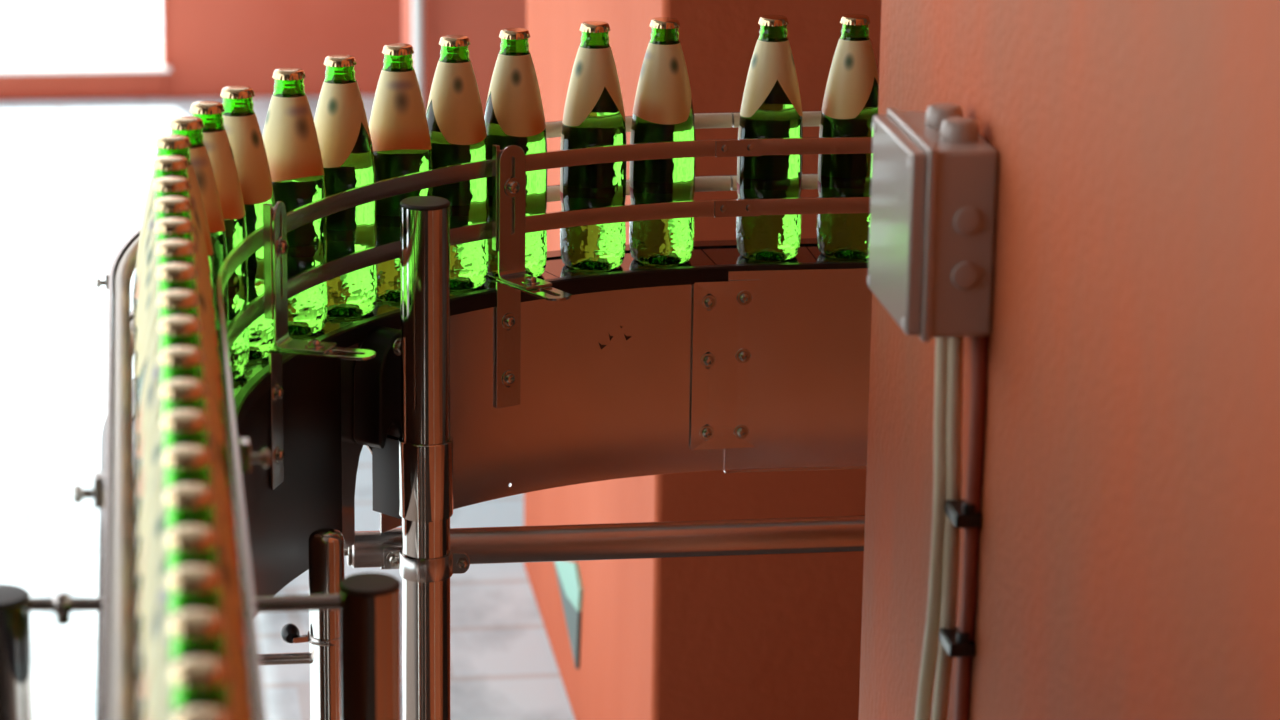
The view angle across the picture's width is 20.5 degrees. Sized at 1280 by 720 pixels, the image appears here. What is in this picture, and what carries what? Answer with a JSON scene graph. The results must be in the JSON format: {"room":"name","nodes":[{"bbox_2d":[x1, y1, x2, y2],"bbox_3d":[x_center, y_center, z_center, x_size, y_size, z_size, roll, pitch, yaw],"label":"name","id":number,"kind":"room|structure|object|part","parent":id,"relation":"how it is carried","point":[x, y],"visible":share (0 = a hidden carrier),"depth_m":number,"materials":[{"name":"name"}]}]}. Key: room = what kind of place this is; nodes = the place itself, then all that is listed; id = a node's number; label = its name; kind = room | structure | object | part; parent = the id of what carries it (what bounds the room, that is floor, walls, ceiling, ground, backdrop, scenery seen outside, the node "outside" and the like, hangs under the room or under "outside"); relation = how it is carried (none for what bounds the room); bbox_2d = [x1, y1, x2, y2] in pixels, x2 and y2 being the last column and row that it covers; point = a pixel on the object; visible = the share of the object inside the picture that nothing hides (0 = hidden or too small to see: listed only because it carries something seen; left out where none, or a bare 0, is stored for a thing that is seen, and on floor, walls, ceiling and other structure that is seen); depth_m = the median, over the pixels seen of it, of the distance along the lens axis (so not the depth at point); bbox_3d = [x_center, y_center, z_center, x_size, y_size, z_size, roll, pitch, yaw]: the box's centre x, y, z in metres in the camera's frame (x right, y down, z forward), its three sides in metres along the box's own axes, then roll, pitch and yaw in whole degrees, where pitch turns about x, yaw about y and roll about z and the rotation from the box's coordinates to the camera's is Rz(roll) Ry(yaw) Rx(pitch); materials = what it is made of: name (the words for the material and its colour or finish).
{"room":"processing plant","nodes":[
{"label":"processing plant","id":0,"kind":"room"},
{"bbox_2d":[0,0,402,99],"bbox_3d":[-1.649,-2.219,9.674,7.500,3.008,0.408,-1,16,-8],"label":"wall","id":1,"kind":"structure","parent":0,"point":[209,46],"depth_m":9.93,"materials":[{"name":"red paint"}]},
{"bbox_2d":[0,38,170,74],"bbox_3d":[-3.360,-0.819,9.810,4.080,0.010,0.470,-1,16,-8],"label":"window","id":2,"kind":"structure","parent":1,"relation":"attached to","point":[128,55],"depth_m":10.02,"materials":[{"name":"white paint"}]},
{"bbox_2d":[0,0,574,719],"bbox_3d":[-5.839,-1.475,12.532,9.950,0.100,17.700,-1,16,-8],"label":"floor","id":3,"kind":"structure","parent":0,"point":[75,174],"depth_m":6.98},
{"bbox_2d":[402,0,526,115],"bbox_3d":[0.887,-1.727,8.036,2.850,3.000,0.200,-1,16,-8],"label":"wall","id":4,"kind":"structure","parent":0,"point":[482,22],"depth_m":8.02,"materials":[{"name":"red paint"}]},
{"bbox_2d":[412,0,423,102],"bbox_3d":[-0.489,-1.610,7.736,0.040,2.900,0.054,-1,16,-8],"label":"drain pipe","id":5,"kind":"object","parent":4,"relation":"attached to","point":[417,5],"visible":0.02,"depth_m":7.96,"materials":[{"name":"white metal"}]},
{"bbox_2d":[524,0,881,719],"bbox_3d":[1.348,-1.107,5.115,2.870,3.400,1.529,-1,16,-8],"label":"wall","id":6,"kind":"structure","parent":0,"point":[771,636],"depth_m":4.55,"materials":[{"name":"paint"}]},
{"bbox_2d":[554,561,582,668],"bbox_3d":[-0.111,0.353,5.432,0.006,0.157,0.327,-1,16,-8],"label":"wall sign","id":7,"kind":"object","parent":6,"relation":"attached to","point":[567,572],"visible":0.85,"depth_m":5.35,"materials":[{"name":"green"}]},
{"bbox_2d":[859,0,1279,719],"bbox_3d":[0.914,-0.290,2.184,1.075,3.400,2.265,-1,16,-8],"label":"wall","id":8,"kind":"structure","parent":0,"point":[1128,568],"depth_m":2.53,"materials":[{"name":"orange paint"}]},
{"bbox_2d":[867,103,998,341],"bbox_3d":[0.239,-0.120,2.907,0.073,0.172,0.166,-1,16,-8],"label":"junction box","id":9,"kind":"object","parent":8,"relation":"attached to","point":[934,178],"visible":1,"depth_m":2.84,"materials":[{"name":"beige plastic"}]},
{"bbox_3d":[0.211,-0.112,2.905,0.014,0.150,0.156,-1,16,-8],"label":"lid","id":10,"kind":"part","parent":9,"relation":"part of","materials":[{"name":"beige plastic"}]},
{"bbox_2d":[915,337,947,719],"bbox_3d":[0.238,0.544,3.126,0.013,1.228,0.115,-1,16,-8],"label":"power cable","id":11,"kind":"object","parent":9,"relation":"attached to","point":[931,636],"visible":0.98,"depth_m":2.96,"materials":[{"name":"grey plastic"}]},
{"bbox_2d":[932,337,963,719],"bbox_3d":[0.249,0.547,3.114,0.013,1.228,0.100,-1,16,-8],"label":"power cable","id":12,"kind":"object","parent":9,"relation":"attached to","point":[955,344],"visible":0.92,"depth_m":2.95,"materials":[{"name":"grey plastic"}]},
{"bbox_2d":[939,627,974,656],"bbox_3d":[0.265,0.232,2.961,0.022,0.020,0.043,-1,16,-8],"label":"clip","id":13,"kind":"object","parent":8,"relation":"attached to","point":[956,643],"visible":0.94,"depth_m":2.94,"materials":[{"name":"black plastic"}]},
{"bbox_2d":[945,499,981,527],"bbox_3d":[0.267,0.123,2.927,0.022,0.020,0.043,-1,16,-8],"label":"clip","id":14,"kind":"object","parent":8,"relation":"attached to","point":[962,514],"visible":0.95,"depth_m":2.91,"materials":[{"name":"black plastic"}]},
{"bbox_2d":[954,336,987,719],"bbox_3d":[0.266,0.566,3.050,0.012,1.228,0.040,-1,16,-8],"label":"conduit pipe","id":15,"kind":"object","parent":8,"relation":"attached to","point":[979,347],"visible":1,"depth_m":2.91,"materials":[{"name":"brown"}]},
{"bbox_3d":[-0.016,1.119,3.594,6.100,0.100,13.450,-1,16,-8],"label":"floor","id":16,"kind":"structure","parent":0,"visible":0},
{"bbox_2d":[0,584,33,719],"bbox_3d":[-0.480,0.713,2.751,0.107,1.126,0.107,-1,16,-8],"label":"support post","id":17,"kind":"object","parent":16,"relation":"on","point":[16,683],"visible":1,"depth_m":2.60,"materials":[{"name":"silver metal"}]},
{"bbox_2d":[29,593,102,624],"bbox_3d":[-0.418,0.182,2.608,0.064,0.023,0.017,-1,16,-8],"label":"rod","id":18,"kind":"object","parent":17,"relation":"attached to","point":[61,604],"visible":0.89,"depth_m":2.60,"materials":[{"name":"metal"}]},
{"bbox_3d":[-0.417,0.180,2.606,0.063,0.010,0.010,0,16,-3],"label":"rod","id":19,"kind":"part","parent":18,"relation":"part of","materials":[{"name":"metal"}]},
{"bbox_2d":[308,528,344,719],"bbox_3d":[-0.307,0.606,3.517,0.076,0.922,0.076,-1,16,-8],"label":"support post","id":20,"kind":"object","parent":16,"relation":"on","point":[325,545],"visible":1,"depth_m":3.40,"materials":[{"name":"silver metal"}]},
{"bbox_2d":[261,652,310,664],"bbox_3d":[-0.355,0.289,3.420,0.074,0.011,0.011,-1,16,-8],"label":"rod","id":21,"kind":"object","parent":20,"relation":"attached to","point":[304,657],"visible":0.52,"depth_m":3.42,"materials":[{"name":"metal"}]},
{"bbox_2d":[281,624,339,645],"bbox_3d":[-0.314,0.265,3.419,0.064,0.018,0.040,-1,16,-8],"label":"clamp","id":22,"kind":"object","parent":20,"relation":"attached to","point":[290,633],"visible":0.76,"depth_m":3.41,"materials":[{"name":"metal"}]},
{"bbox_3d":[-0.338,0.265,3.421,0.018,0.018,0.019,-1,16,-8],"label":"knob","id":23,"kind":"part","parent":22,"relation":"part of","materials":[{"name":"black plastic"}]},
{"bbox_2d":[339,573,400,719],"bbox_3d":[-0.225,0.685,2.992,0.107,1.055,0.107,-1,16,-8],"label":"support post","id":24,"kind":"object","parent":16,"relation":"on","point":[370,643],"visible":1,"depth_m":2.85,"materials":[{"name":"silver metal"}]},
{"bbox_2d":[255,594,340,612],"bbox_3d":[-0.281,0.196,2.845,0.080,0.013,0.013,-1,16,-8],"label":"rod","id":25,"kind":"object","parent":24,"relation":"attached to","point":[315,602],"visible":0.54,"depth_m":2.84,"materials":[{"name":"metal"}]},
{"bbox_2d":[400,196,449,719],"bbox_3d":[-0.219,0.425,3.631,0.107,1.210,0.107,-1,16,-8],"label":"support post","id":26,"kind":"object","parent":16,"relation":"on","point":[424,220],"visible":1,"depth_m":3.50,"materials":[{"name":"silver metal"}]},
{"bbox_2d":[372,434,452,521],"bbox_3d":[-0.231,0.119,3.565,0.054,0.102,0.104,-13,21,-40],"label":"coupling","id":27,"kind":"object","parent":26,"relation":"attached to","point":[411,482],"visible":0.91,"depth_m":3.53,"materials":[{"name":"silver metal"}]},
{"bbox_2d":[399,548,469,582],"bbox_3d":[-0.211,0.205,3.567,0.065,0.024,0.054,10,18,28],"label":"clamp","id":28,"kind":"object","parent":26,"relation":"attached to","point":[455,562],"visible":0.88,"depth_m":3.55,"materials":[{"name":"metal"}]},
{"bbox_2d":[344,515,864,569],"bbox_3d":[0.169,0.193,3.695,0.964,0.043,0.102,-1,16,-8],"label":"tube","id":29,"kind":"object","parent":26,"relation":"attached to","point":[766,536],"visible":0.56,"depth_m":3.69,"materials":[{"name":"silver metal"}]},
{"bbox_2d":[95,238,871,719],"bbox_3d":[0.012,0.296,2.796,1.441,0.230,3.566,8,17,23],"label":"conveyor","id":30,"kind":"object","parent":29,"relation":"on","point":[720,358],"visible":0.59,"depth_m":3.77,"materials":[{"name":"silver"}]},
{"bbox_2d":[133,155,213,318],"bbox_3d":[-0.408,-0.049,3.098,0.070,0.261,0.070,-2,16,-10],"label":"beer bottle","id":31,"kind":"object","parent":30,"relation":"on","point":[167,165],"visible":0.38,"depth_m":3.06,"materials":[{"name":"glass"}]},
{"bbox_2d":[133,176,214,344],"bbox_3d":[-0.397,-0.027,3.020,0.070,0.261,0.070,0,16,-5],"label":"beer bottle","id":32,"kind":"object","parent":30,"relation":"on","point":[166,185],"visible":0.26,"depth_m":2.99,"materials":[{"name":"glass"}]},
{"bbox_2d":[133,196,216,360],"bbox_3d":[-0.387,-0.007,2.949,0.070,0.261,0.070,-1,16,-5],"label":"beer bottle","id":33,"kind":"object","parent":30,"relation":"on","point":[166,206],"visible":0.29,"depth_m":2.92,"materials":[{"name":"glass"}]},
{"bbox_2d":[134,217,219,386],"bbox_3d":[-0.376,0.014,2.877,0.070,0.261,0.070,-2,16,-11],"label":"beer bottle","id":34,"kind":"object","parent":30,"relation":"on","point":[170,227],"visible":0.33,"depth_m":2.84,"materials":[{"name":"glass"}]},
{"bbox_2d":[138,134,215,316],"bbox_3d":[-0.417,-0.072,3.181,0.070,0.261,0.070,-1,16,-7],"label":"beer bottle","id":35,"kind":"object","parent":30,"relation":"on","point":[171,144],"visible":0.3,"depth_m":3.15,"materials":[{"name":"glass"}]},
{"bbox_2d":[134,239,221,419],"bbox_3d":[-0.366,0.034,2.807,0.070,0.261,0.070,-1,16,-7],"label":"beer bottle","id":36,"kind":"object","parent":30,"relation":"on","point":[168,250],"visible":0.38,"depth_m":2.77,"materials":[{"name":"glass"}]},
{"bbox_2d":[134,262,225,449],"bbox_3d":[-0.355,0.054,2.734,0.070,0.261,0.070,0,16,-4],"label":"beer bottle","id":37,"kind":"object","parent":30,"relation":"on","point":[175,275],"visible":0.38,"depth_m":2.70,"materials":[{"name":"glass"}]},
{"bbox_2d":[134,289,228,474],"bbox_3d":[-0.344,0.076,2.656,0.070,0.261,0.070,-1,16,-6],"label":"beer bottle","id":38,"kind":"object","parent":30,"relation":"on","point":[174,301],"visible":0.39,"depth_m":2.62,"materials":[{"name":"glass"}]},
{"bbox_2d":[135,315,230,515],"bbox_3d":[-0.334,0.096,2.585,0.070,0.261,0.070,0,16,-4],"label":"beer bottle","id":39,"kind":"object","parent":30,"relation":"on","point":[175,330],"visible":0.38,"depth_m":2.55,"materials":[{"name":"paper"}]},
{"bbox_2d":[135,346,234,550],"bbox_3d":[-0.322,0.119,2.505,0.070,0.261,0.070,-2,16,-10],"label":"beer bottle","id":40,"kind":"object","parent":30,"relation":"on","point":[177,362],"visible":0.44,"depth_m":2.47,"materials":[{"name":"paper"}]},
{"bbox_2d":[135,378,237,584],"bbox_3d":[-0.310,0.141,2.426,0.070,0.261,0.070,-1,16,-8],"label":"beer bottle","id":41,"kind":"object","parent":30,"relation":"on","point":[181,393],"visible":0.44,"depth_m":2.39,"materials":[{"name":"paper"}]},
{"bbox_2d":[136,409,241,633],"bbox_3d":[-0.300,0.161,2.356,0.070,0.261,0.070,-1,16,-6],"label":"beer bottle","id":42,"kind":"object","parent":30,"relation":"on","point":[180,426],"visible":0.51,"depth_m":2.32,"materials":[{"name":"paper"}]},
{"bbox_2d":[136,444,245,669],"bbox_3d":[-0.289,0.183,2.280,0.070,0.261,0.070,0,16,-4],"label":"beer bottle","id":43,"kind":"object","parent":30,"relation":"on","point":[188,463],"visible":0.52,"depth_m":2.25,"materials":[{"name":"paper"}]},
{"bbox_2d":[137,483,249,719],"bbox_3d":[-0.278,0.205,2.202,0.070,0.261,0.070,-1,16,-5],"label":"beer bottle","id":44,"kind":"object","parent":30,"relation":"on","point":[186,503],"visible":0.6,"depth_m":2.17,"materials":[{"name":"paper"}]},
{"bbox_2d":[138,524,253,719],"bbox_3d":[-0.267,0.226,2.125,0.070,0.261,0.070,-1,16,-7],"label":"beer bottle","id":45,"kind":"object","parent":30,"relation":"on","point":[188,544],"visible":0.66,"depth_m":2.09,"materials":[{"name":"paper"}]},
{"bbox_2d":[143,564,252,719],"bbox_3d":[-0.256,0.246,2.056,0.070,0.261,0.070,-1,16,-8],"label":"beer bottle","id":46,"kind":"object","parent":30,"relation":"on","point":[191,586],"visible":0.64,"depth_m":2.02,"materials":[{"name":"paper"}]},
{"bbox_3d":[-0.256,0.248,2.056,0.070,0.258,0.070,-1,16,-8],"label":"glass","id":47,"kind":"part","parent":46,"relation":"part of","materials":[{"name":"green glass"}]},
{"bbox_2d":[152,609,245,719],"bbox_3d":[-0.246,0.267,1.984,0.070,0.261,0.070,-1,16,-6],"label":"beer bottle","id":48,"kind":"object","parent":30,"relation":"on","point":[194,632],"visible":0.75,"depth_m":1.94,"materials":[{"name":"glass"}]},
{"bbox_3d":[-0.246,0.268,1.984,0.070,0.258,0.070,-1,16,-6],"label":"glass","id":49,"kind":"part","parent":48,"relation":"part of","materials":[{"name":"green glass"}]},
{"bbox_2d":[169,116,229,358],"bbox_3d":[-0.415,-0.094,3.258,0.070,0.261,0.070,0,16,-4],"label":"beer bottle","id":50,"kind":"object","parent":30,"relation":"on","point":[191,127],"visible":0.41,"depth_m":3.23,"materials":[{"name":"glass"}]},
{"bbox_2d":[166,656,235,719],"bbox_3d":[-0.235,0.287,1.912,0.070,0.261,0.070,-2,16,-9],"label":"beer bottle","id":51,"kind":"object","parent":30,"relation":"on","point":[196,680],"visible":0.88,"depth_m":1.87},
{"bbox_3d":[-0.235,0.288,1.912,0.070,0.258,0.070,-2,16,-9],"label":"glass","id":52,"kind":"part","parent":51,"relation":"part of","materials":[{"name":"green glass"}]},
{"bbox_2d":[174,706,231,719],"bbox_3d":[-0.225,0.307,1.842,0.070,0.261,0.070,-1,16,-8],"label":"beer bottle","id":53,"kind":"object","parent":30,"relation":"on","point":[199,712],"visible":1,"depth_m":1.81,"materials":[{"name":"beige paper"}]},
{"bbox_2d":[190,101,248,378],"bbox_3d":[-0.404,-0.113,3.327,0.070,0.261,0.070,0,16,-4],"label":"beer bottle","id":54,"kind":"object","parent":30,"relation":"on","point":[215,137],"visible":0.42,"depth_m":3.30,"materials":[{"name":"glass"}]},
{"bbox_2d":[220,85,274,359],"bbox_3d":[-0.384,-0.133,3.397,0.070,0.261,0.070,-1,16,-6],"label":"beer bottle","id":55,"kind":"object","parent":30,"relation":"on","point":[241,125],"visible":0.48,"depth_m":3.36,"materials":[{"name":"glass"}]},
{"bbox_3d":[-0.224,0.446,2.267,0.103,0.217,2.650,-1,16,-5],"label":"panel","id":56,"kind":"part","parent":30,"relation":"part of","materials":[{"name":"silver metal"}]},
{"bbox_2d":[262,67,327,335],"bbox_3d":[-0.344,-0.158,3.487,0.070,0.261,0.070,0,16,-2],"label":"beer bottle","id":57,"kind":"object","parent":30,"relation":"on","point":[290,138],"visible":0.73,"depth_m":3.45,"materials":[{"name":"glass"}]},
{"bbox_2d":[263,201,375,489],"bbox_3d":[-0.301,-0.011,3.360,0.104,0.282,0.036,5,16,14],"label":"bracket","id":58,"kind":"object","parent":30,"relation":"attached to","point":[275,244],"visible":1,"depth_m":3.36,"materials":[{"name":"silver metal"}]},
{"bbox_3d":[-0.300,-0.008,3.362,0.101,0.003,0.030,5,16,14],"label":"foot arm","id":59,"kind":"part","parent":58,"relation":"part of","materials":[{"name":"silver metal"}]},
{"bbox_2d":[314,54,376,317],"bbox_3d":[-0.300,-0.176,3.555,0.070,0.261,0.070,-1,16,-5],"label":"beer bottle","id":60,"kind":"object","parent":30,"relation":"on","point":[340,119],"visible":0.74,"depth_m":3.52,"materials":[{"name":"glass"}]},
{"bbox_2d":[369,43,432,301],"bbox_3d":[-0.247,-0.193,3.618,0.070,0.261,0.070,1,16,0],"label":"beer bottle","id":61,"kind":"object","parent":30,"relation":"on","point":[398,124],"visible":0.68,"depth_m":3.58,"materials":[{"name":"glass"}]},
{"bbox_2d":[426,35,488,289],"bbox_3d":[-0.192,-0.206,3.667,0.070,0.261,0.070,0,16,-2],"label":"beer bottle","id":62,"kind":"object","parent":30,"relation":"on","point":[454,112],"visible":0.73,"depth_m":3.63,"materials":[{"name":"glass"}]},
{"bbox_2d":[101,111,821,719],"bbox_3d":[-0.009,0.047,2.741,1.372,0.016,3.552,8,17,24],"label":"rail","id":63,"kind":"object","parent":30,"relation":"attached to","point":[117,663],"visible":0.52,"depth_m":2.56,"materials":[{"name":"silver metal"}]},
{"bbox_2d":[73,472,104,508],"bbox_3d":[-0.402,0.095,2.582,0.023,0.023,0.018,-1,16,-8],"label":"clamp","id":64,"kind":"object","parent":63,"relation":"attached to","point":[98,491],"visible":0.99,"depth_m":2.58,"materials":[{"name":"metal"}]},
{"bbox_2d":[96,273,108,288],"bbox_3d":[-0.479,-0.070,3.164,0.013,0.013,0.010,-1,16,-8],"label":"clamp","id":65,"kind":"object","parent":63,"relation":"attached to","point":[99,282],"visible":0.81,"depth_m":3.16,"materials":[{"name":"metal"}]},
{"bbox_2d":[484,28,546,278],"bbox_3d":[-0.132,-0.217,3.710,0.070,0.261,0.070,0,16,-2],"label":"beer bottle","id":66,"kind":"object","parent":30,"relation":"on","point":[514,112],"visible":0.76,"depth_m":3.68,"materials":[{"name":"glass"}]},
{"bbox_2d":[492,144,570,408],"bbox_3d":[-0.109,-0.076,3.640,0.036,0.282,0.104,-11,19,-35],"label":"bracket","id":67,"kind":"object","parent":30,"relation":"attached to","point":[508,163],"visible":1,"depth_m":3.66,"materials":[{"name":"metal"}]},
{"bbox_3d":[-0.107,-0.073,3.640,0.030,0.003,0.101,-11,19,-35],"label":"foot arm","id":68,"kind":"part","parent":67,"relation":"part of","materials":[{"name":"silver metal"}]},
{"bbox_3d":[-0.119,0.045,3.699,0.485,0.217,0.055,-10,19,-35],"label":"plate","id":69,"kind":"part","parent":30,"relation":"part of","materials":[{"name":"metal"}]},
{"bbox_2d":[217,136,872,719],"bbox_3d":[0.053,0.072,2.697,1.330,0.018,3.422,8,17,23],"label":"rail","id":70,"kind":"object","parent":30,"relation":"attached to","point":[296,218],"visible":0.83,"depth_m":3.58,"materials":[{"name":"silver metal"}]},
{"bbox_2d":[239,438,269,472],"bbox_3d":[-0.292,0.072,2.686,0.023,0.023,0.018,-1,16,-8],"label":"clamp","id":71,"kind":"object","parent":70,"relation":"attached to","point":[246,458],"visible":0.92,"depth_m":2.68,"materials":[{"name":"metal"}]},
{"bbox_2d":[107,173,817,719],"bbox_3d":[-0.010,0.115,2.760,1.372,0.016,3.552,8,17,24],"label":"rail","id":72,"kind":"object","parent":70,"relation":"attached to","point":[809,180],"visible":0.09,"depth_m":3.79,"materials":[{"name":"silver metal"}]},
{"bbox_2d":[218,196,870,719],"bbox_3d":[0.052,0.135,2.715,1.330,0.018,3.422,8,17,23],"label":"rail","id":73,"kind":"object","parent":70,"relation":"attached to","point":[364,258],"visible":0.48,"depth_m":3.71,"materials":[{"name":"silver metal"}]},
{"bbox_2d":[560,21,626,270],"bbox_3d":[-0.049,-0.228,3.754,0.070,0.261,0.070,2,16,3],"label":"beer bottle","id":74,"kind":"object","parent":30,"relation":"on","point":[594,114],"visible":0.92,"depth_m":3.73,"materials":[{"name":"glass"}]},
{"bbox_2d":[629,17,695,264],"bbox_3d":[0.025,-0.235,3.781,0.070,0.261,0.070,1,16,-1],"label":"beer bottle","id":75,"kind":"object","parent":30,"relation":"on","point":[663,111],"visible":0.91,"depth_m":3.75,"materials":[{"name":"glass"}]},
{"bbox_3d":[0.092,0.006,3.809,0.073,0.187,0.003,-2,16,-11],"label":"splice plate","id":76,"kind":"part","parent":30,"relation":"part of","materials":[{"name":"metal"}]},
{"bbox_2d":[736,15,802,260],"bbox_3d":[0.140,-0.240,3.804,0.070,0.261,0.070,2,16,5],"label":"beer bottle","id":77,"kind":"object","parent":30,"relation":"on","point":[771,107],"visible":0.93,"depth_m":3.78,"materials":[{"name":"glass"}]},
{"bbox_3d":[0.728,-0.002,3.901,1.282,0.224,0.007,-1,16,-8],"label":"plate","id":78,"kind":"part","parent":30,"relation":"part of","materials":[{"name":"metal"}]},
{"bbox_2d":[817,14,878,258],"bbox_3d":[0.228,-0.242,3.817,0.070,0.261,0.070,2,16,5],"label":"beer bottle","id":79,"kind":"object","parent":30,"relation":"on","point":[851,96],"visible":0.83,"depth_m":3.79,"materials":[{"name":"green glass"}]}
]}

